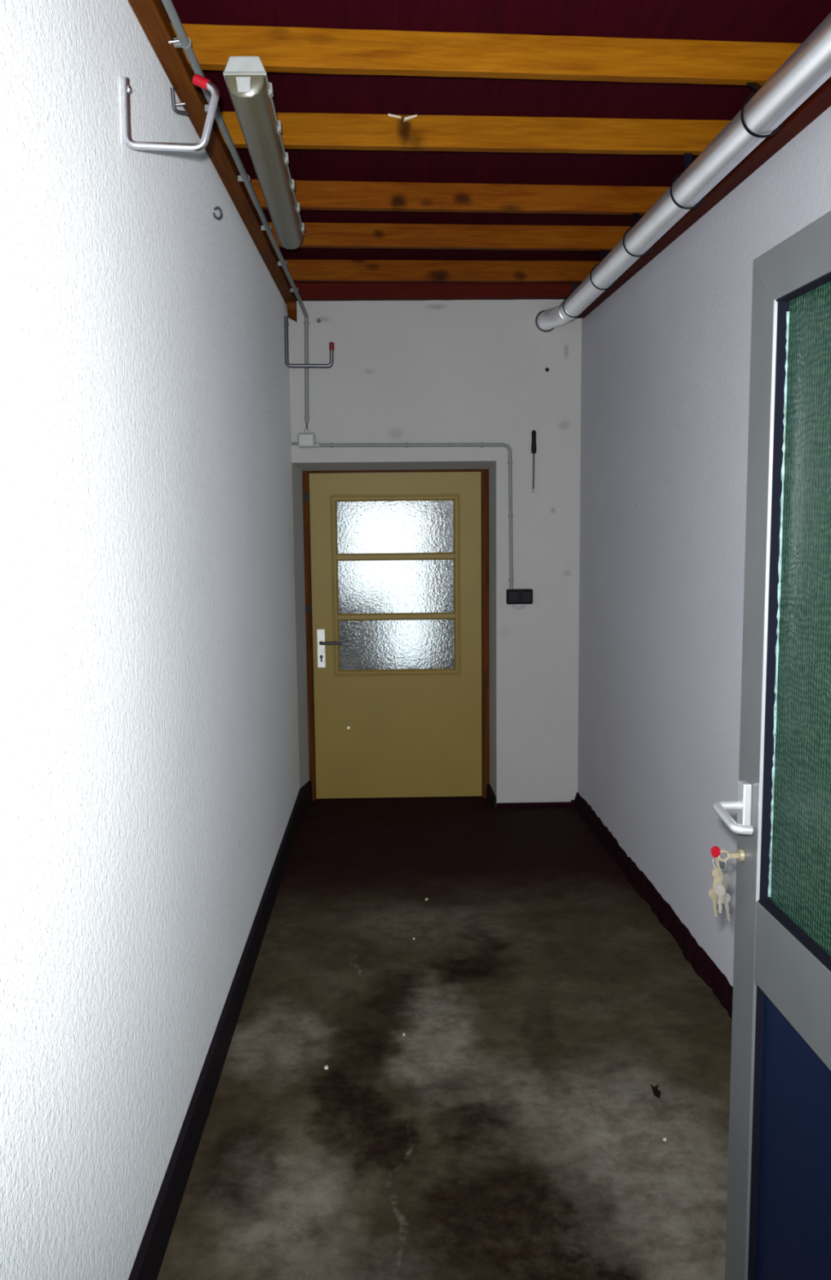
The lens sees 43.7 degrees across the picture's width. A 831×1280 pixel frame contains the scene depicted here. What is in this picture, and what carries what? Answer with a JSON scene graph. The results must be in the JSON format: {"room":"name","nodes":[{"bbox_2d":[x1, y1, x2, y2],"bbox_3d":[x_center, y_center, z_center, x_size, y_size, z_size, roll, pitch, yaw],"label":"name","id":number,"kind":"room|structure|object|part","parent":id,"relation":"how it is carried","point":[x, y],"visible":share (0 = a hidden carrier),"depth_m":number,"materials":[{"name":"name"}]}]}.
{"room":"utility corridor","nodes":[
{"label":"utility corridor","id":0,"kind":"room"},
{"bbox_2d":[0,0,299,1279],"bbox_3d":[-0.729,-0.125,2.873,0.220,2.915,6.360,-1,7,-1],"label":"wall","id":1,"kind":"structure","parent":0,"point":[149,762],"depth_m":2.11,"materials":[{"name":"white paint"}]},
{"bbox_2d":[121,73,219,151],"bbox_3d":[-0.516,-1.113,2.187,0.204,0.159,0.029,-1,7,-3],"label":"wall hook","id":2,"kind":"object","parent":1,"relation":"attached to","point":[203,82],"visible":1,"depth_m":2.18,"materials":[{"name":"metal"}]},
{"bbox_2d":[170,87,188,115],"bbox_3d":[-0.620,-1.397,2.692,0.028,0.056,0.058,4,8,32],"label":"hook","id":3,"kind":"object","parent":1,"relation":"attached to","point":[175,104],"visible":1,"depth_m":2.68,"materials":[{"name":"metal"}]},
{"bbox_2d":[128,0,297,322],"bbox_3d":[-0.607,-1.431,2.868,0.055,0.128,5.260,-1,7,-1],"label":"beam","id":4,"kind":"structure","parent":1,"relation":"attached to","point":[151,15],"depth_m":2.95,"materials":[{"name":"brown wood"}]},
{"bbox_2d":[168,39,179,44],"bbox_3d":[-0.565,-1.402,2.424,0.025,0.011,0.008,-1,7,-1],"label":"screw","id":5,"kind":"object","parent":4,"relation":"attached to","point":[174,41],"visible":1,"depth_m":2.42,"materials":[{"name":"metal"}]},
{"bbox_2d":[161,0,309,429],"bbox_3d":[-0.551,-1.154,3.008,0.057,0.682,5.270,-1,7,-1],"label":"conduit","id":6,"kind":"object","parent":4,"relation":"attached to","point":[185,42],"visible":0.93,"depth_m":3.32,"materials":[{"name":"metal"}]},
{"bbox_2d":[279,259,599,282],"bbox_3d":[0.123,-1.826,5.125,1.604,0.097,0.042,-1,7,-4],"label":"joist","id":7,"kind":"object","parent":4,"relation":"on","point":[300,270],"visible":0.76,"depth_m":5.11,"materials":[{"name":"brown wood"}]},
{"bbox_2d":[562,281,585,317],"bbox_3d":[0.795,-1.704,5.184,0.118,0.174,0.014,-1,7,-1],"label":"hanger","id":8,"kind":"object","parent":7,"relation":"hanging from","point":[574,285],"visible":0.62,"depth_m":5.18,"materials":[{"name":"black metal"}]},
{"bbox_2d":[243,179,669,214],"bbox_3d":[0.168,-1.683,3.938,1.653,0.097,0.042,-1,7,-5],"label":"joist","id":9,"kind":"object","parent":4,"relation":"on","point":[324,195],"visible":0.8,"depth_m":3.92,"materials":[{"name":"brown wood"}]},
{"bbox_2d":[222,56,304,248],"bbox_3d":[-0.457,-1.504,3.345,0.116,0.100,1.511,-1,7,-2],"label":"lamp","id":10,"kind":"object","parent":9,"relation":"attached to","point":[251,91],"visible":1,"depth_m":2.94,"materials":[{"name":"grey plastic"}]},
{"bbox_2d":[622,213,652,257],"bbox_3d":[0.851,-1.559,3.986,0.118,0.174,0.069,-1,7,-1],"label":"hanger","id":11,"kind":"object","parent":9,"relation":"hanging from","point":[636,218],"visible":0.65,"depth_m":3.96,"materials":[{"name":"black metal"}]},
{"bbox_2d":[214,111,730,155],"bbox_3d":[0.194,-1.603,3.278,1.677,0.097,0.042,-1,7,-4],"label":"joist","id":12,"kind":"object","parent":4,"relation":"on","point":[300,131],"visible":0.7,"depth_m":3.26,"materials":[{"name":"orange wood"}]},
{"bbox_2d":[387,113,400,118],"bbox_3d":[-0.066,-1.637,3.230,0.043,0.013,0.014,-1,7,-1],"label":"wood splinter","id":13,"kind":"object","parent":12,"relation":"attached to","point":[388,114],"visible":1,"depth_m":3.23,"materials":[{"name":"beige wood"}]},
{"bbox_2d":[403,114,417,122],"bbox_3d":[-0.016,-1.631,3.231,0.043,0.023,0.014,-1,7,-1],"label":"wood splinter","id":14,"kind":"object","parent":12,"relation":"attached to","point":[409,117],"visible":1,"depth_m":3.23,"materials":[{"name":"beige wood"}]},
{"bbox_2d":[670,153,705,208],"bbox_3d":[0.880,-1.481,3.343,0.118,0.174,0.023,-1,7,-1],"label":"hanger","id":15,"kind":"object","parent":12,"relation":"hanging from","point":[687,157],"visible":0.64,"depth_m":3.33,"materials":[{"name":"black metal"}]},
{"bbox_2d":[170,22,801,85],"bbox_3d":[0.215,-1.536,2.722,1.700,0.097,0.042,-1,7,-5],"label":"joist","id":16,"kind":"object","parent":4,"relation":"on","point":[279,49],"visible":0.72,"depth_m":2.70,"materials":[{"name":"orange wood"}]},
{"bbox_2d":[740,82,783,137],"bbox_3d":[0.908,-1.410,2.753,0.118,0.174,0.114,-1,7,-1],"label":"hanger","id":17,"kind":"object","parent":16,"relation":"hanging from","point":[756,86],"visible":0.65,"depth_m":2.71,"materials":[{"name":"black metal"}]},
{"bbox_2d":[535,12,830,332],"bbox_3d":[0.868,-1.478,3.517,0.171,0.118,4.307,-1,7,-4],"label":"duct","id":18,"kind":"object","parent":17,"relation":"hanging from","point":[809,66],"visible":0.98,"depth_m":2.97,"materials":[{"name":"metal"}]},
{"bbox_2d":[128,788,303,1279],"bbox_3d":[-0.592,1.276,2.899,0.018,0.125,6.070,-1,7,-1],"label":"baseboard","id":19,"kind":"structure","parent":1,"relation":"attached to","point":[149,1258],"depth_m":2.89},
{"bbox_2d":[213,205,222,219],"bbox_3d":[-0.635,-1.360,3.297,0.022,0.042,0.042,4,9,36],"label":"screw eye","id":20,"kind":"object","parent":1,"relation":"attached to","point":[219,208],"visible":1,"depth_m":3.29,"materials":[{"name":"metal"}]},
{"bbox_2d":[300,780,312,809],"bbox_3d":[-0.632,0.899,6.005,0.017,0.125,0.194,1,7,11],"label":"baseboard","id":21,"kind":"structure","parent":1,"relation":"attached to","point":[307,788],"depth_m":6.00,"materials":[{"name":"black paint"}]},
{"bbox_2d":[284,315,333,368],"bbox_3d":[-0.553,-1.550,5.380,0.258,0.266,0.040,0,7,3],"label":"wall hook","id":22,"kind":"object","parent":1,"relation":"attached to","point":[286,317],"visible":1,"depth_m":5.38,"materials":[{"name":"metal"}]},
{"bbox_2d":[288,299,581,803],"bbox_3d":[0.118,-0.501,5.901,1.589,2.915,0.290,-1,7,-1],"label":"wall","id":23,"kind":"structure","parent":0,"point":[460,371],"depth_m":5.69,"materials":[{"name":"paint"}]},
{"bbox_2d":[291,429,319,448],"bbox_3d":[-0.600,-1.099,5.646,0.150,0.098,0.047,-1,7,-1],"label":"junction box","id":24,"kind":"object","parent":23,"relation":"attached to","point":[306,439],"visible":1,"depth_m":5.63,"materials":[{"name":"grey plastic"}]},
{"bbox_3d":[-0.594,-1.087,5.628,0.082,0.066,0.008,-1,7,-1],"label":"lid","id":25,"kind":"part","parent":24,"relation":"part of","materials":[{"name":"grey plastic"}]},
{"bbox_2d":[302,469,489,800],"bbox_3d":[-0.103,-0.016,6.032,1.061,1.924,0.134,-1,7,-1],"label":"door","id":26,"kind":"structure","parent":23,"relation":"in","point":[397,562],"depth_m":6.03,"materials":[{"name":"yellow wood"}]},
{"bbox_3d":[-0.623,-0.813,5.897,0.026,0.044,0.012,-1,7,-1],"label":"strike plate","id":27,"kind":"part","parent":26,"relation":"part of","materials":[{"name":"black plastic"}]},
{"bbox_3d":[-0.616,-0.178,5.974,0.026,0.044,0.012,-1,7,-1],"label":"strike plate","id":28,"kind":"part","parent":26,"relation":"part of","materials":[{"name":"black metal"}]},
{"bbox_3d":[-0.617,-0.011,6.041,0.034,1.924,0.097,-1,7,-1],"label":"frame post","id":29,"kind":"part","parent":26,"relation":"part of","materials":[{"name":"brown wood"}]},
{"bbox_3d":[-0.548,0.049,6.022,0.046,0.226,0.008,-1,7,-1],"label":"handle plate","id":30,"kind":"part","parent":26,"relation":"part of","materials":[{"name":"silver metal"}]},
{"bbox_3d":[-0.490,0.017,5.989,0.135,0.021,0.058,-1,7,-1],"label":"lever","id":31,"kind":"part","parent":26,"relation":"part of","materials":[{"name":"metal"}]},
{"bbox_3d":[-0.116,-0.657,5.963,0.683,0.315,0.005,-1,7,-1],"label":"pane","id":32,"kind":"part","parent":26,"relation":"part of","materials":[{"name":"clear glass"}]},
{"bbox_3d":[-0.112,-0.312,5.994,0.745,1.052,0.028,-1,7,-1],"label":"glazing moulding","id":33,"kind":"part","parent":26,"relation":"part of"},
{"bbox_3d":[-0.112,-0.309,6.005,0.683,0.311,0.005,-1,7,-1],"label":"pane","id":34,"kind":"part","parent":26,"relation":"part of","materials":[{"name":"clear glass"}]},
{"bbox_3d":[-0.108,0.033,6.046,0.683,0.307,0.005,-1,7,-1],"label":"pane","id":35,"kind":"part","parent":26,"relation":"part of","materials":[{"name":"clear glass"}]},
{"bbox_3d":[0.407,-0.024,6.059,0.040,1.924,0.097,-1,7,-1],"label":"frame post","id":36,"kind":"part","parent":26,"relation":"part of","materials":[{"name":"brown wood"}]},
{"bbox_2d":[319,442,513,589],"bbox_3d":[0.008,-0.677,5.717,1.070,0.821,0.027,-1,7,-1],"label":"conduit","id":37,"kind":"object","parent":23,"relation":"attached to","point":[406,444],"visible":1,"depth_m":5.67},
{"bbox_2d":[290,281,581,301],"bbox_3d":[0.107,-1.878,5.550,1.587,0.097,0.068,-1,7,-1],"label":"joist","id":38,"kind":"object","parent":23,"relation":"attached to","point":[308,291],"visible":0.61,"depth_m":5.52,"materials":[{"name":"red wood"}]},
{"bbox_2d":[486,783,496,807],"bbox_3d":[0.444,0.903,6.027,0.019,0.090,0.191,-2,7,-10],"label":"baseboard","id":39,"kind":"structure","parent":23,"relation":"attached to","point":[491,797],"depth_m":6.02,"materials":[{"name":"black paint"}]},
{"bbox_2d":[506,588,533,608],"bbox_3d":[0.580,-0.227,5.769,0.144,0.112,0.057,-1,7,-1],"label":"double light switch","id":40,"kind":"object","parent":23,"relation":"attached to","point":[519,596],"visible":1,"depth_m":5.74,"materials":[{"name":"black plastic"}]},
{"bbox_2d":[531,430,536,493],"bbox_3d":[0.650,-0.980,5.691,0.029,0.341,0.038,-1,7,-1],"label":"screwdriver","id":41,"kind":"object","parent":23,"relation":"hanging from","point":[533,433],"visible":1,"depth_m":5.67,"materials":[{"name":"black plastic"}]},
{"bbox_3d":[0.649,-1.086,5.674,0.029,0.127,0.029,-1,7,-1],"label":"handle","id":42,"kind":"part","parent":41,"relation":"part of","materials":[{"name":"black plastic"}]},
{"bbox_2d":[496,800,574,808],"bbox_3d":[0.694,0.939,5.928,0.458,0.036,0.025,-1,7,-1],"label":"baseboard","id":43,"kind":"structure","parent":23,"relation":"attached to","point":[571,803],"depth_m":5.93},
{"bbox_2d":[156,795,732,1279],"bbox_3d":[0.089,1.218,4.330,3.100,0.120,8.900,-1,7,-1],"label":"floor","id":44,"kind":"structure","parent":0,"point":[516,1127],"depth_m":3.11,"materials":[{"name":"concrete"}]},
{"bbox_2d":[650,1084,660,1098],"bbox_3d":[0.698,1.307,2.999,0.022,0.010,0.071,0,7,3],"label":"dead leaf","id":45,"kind":"object","parent":44,"relation":"on","point":[656,1092],"visible":1,"depth_m":2.99,"materials":[{"name":"black plant"}]},
{"bbox_3d":[0.752,0.448,0.994,0.110,2.200,0.116,-1,7,-1],"label":"post","id":46,"kind":"object","parent":44,"relation":"on","visible":0},
{"bbox_2d":[712,210,830,1279],"bbox_3d":[0.700,0.399,1.582,0.209,2.140,1.067,-1,7,-1],"label":"door","id":47,"kind":"structure","parent":46,"relation":"attached to","point":[779,1199],"depth_m":1.91,"materials":[{"name":"metal"}]},
{"bbox_2d":[708,846,738,920],"bbox_3d":[0.621,0.494,2.087,0.060,0.154,0.030,1,7,12],"label":"bunch","id":48,"kind":"object","parent":47,"relation":"hanging from","point":[718,890],"visible":1,"depth_m":2.08,"materials":[{"name":"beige metal"}]},
{"bbox_3d":[0.617,0.343,1.998,0.058,0.032,0.133,-1,7,-1],"label":"lever","id":49,"kind":"part","parent":47,"relation":"part of","materials":[{"name":"metal"}]},
{"bbox_3d":[0.651,0.331,2.050,0.018,0.100,0.034,-1,7,-1],"label":"handle plate","id":50,"kind":"part","parent":47,"relation":"part of","materials":[{"name":"metal"}]},
{"bbox_3d":[0.705,-0.617,1.467,0.058,0.096,1.049,-1,7,-3],"label":"rail","id":51,"kind":"part","parent":47,"relation":"part of","materials":[{"name":"metal"}]},
{"bbox_3d":[0.718,0.640,1.619,0.058,0.164,0.830,-1,7,-3],"label":"rail","id":52,"kind":"part","parent":47,"relation":"part of","materials":[{"name":"metal"}]},
{"bbox_3d":[0.723,1.042,1.668,0.016,0.645,0.828,-1,7,-3],"label":"panel","id":53,"kind":"part","parent":47,"relation":"part of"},
{"bbox_3d":[0.711,-0.005,1.541,0.006,1.134,0.828,-1,7,-3],"label":"glass pane","id":54,"kind":"part","parent":47,"relation":"part of","materials":[{"name":"green glass"}]},
{"bbox_2d":[160,0,830,261],"bbox_3d":[0.264,-1.599,2.713,2.237,0.030,6.360,-1,7,-1],"label":"ceiling","id":55,"kind":"structure","parent":0,"point":[790,21],"depth_m":3.09,"materials":[{"name":"red wood"}]},
{"bbox_2d":[577,106,830,986],"bbox_3d":[1.191,-0.149,2.906,0.300,2.915,6.370,-1,7,-2],"label":"wall","id":56,"kind":"structure","parent":0,"point":[665,357],"depth_m":4.02,"materials":[{"name":"white paint"}]},
{"bbox_2d":[573,792,733,1019],"bbox_3d":[1.086,1.270,2.922,0.038,0.096,6.060,-1,7,-3],"label":"baseboard","id":57,"kind":"structure","parent":56,"relation":"attached to","point":[702,964],"depth_m":4.23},
{"bbox_2d":[575,76,830,318],"bbox_3d":[1.026,-1.462,2.913,0.061,0.112,5.302,-1,7,-3],"label":"beam","id":58,"kind":"structure","parent":56,"relation":"attached to","point":[820,100],"depth_m":3.19,"materials":[{"name":"red wood"}]},
{"bbox_2d":[262,222,631,251],"bbox_3d":[0.147,-1.749,4.491,1.631,0.097,0.042,-1,7,-5],"label":"joist","id":59,"kind":"object","parent":58,"relation":"on","point":[317,235],"visible":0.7,"depth_m":4.48,"materials":[{"name":"brown wood"}]},
{"bbox_2d":[590,249,615,289],"bbox_3d":[0.825,-1.627,4.553,0.118,0.174,0.033,-1,7,-1],"label":"hanger","id":60,"kind":"object","parent":59,"relation":"hanging from","point":[602,252],"visible":0.64,"depth_m":4.54,"materials":[{"name":"black metal"}]}
]}

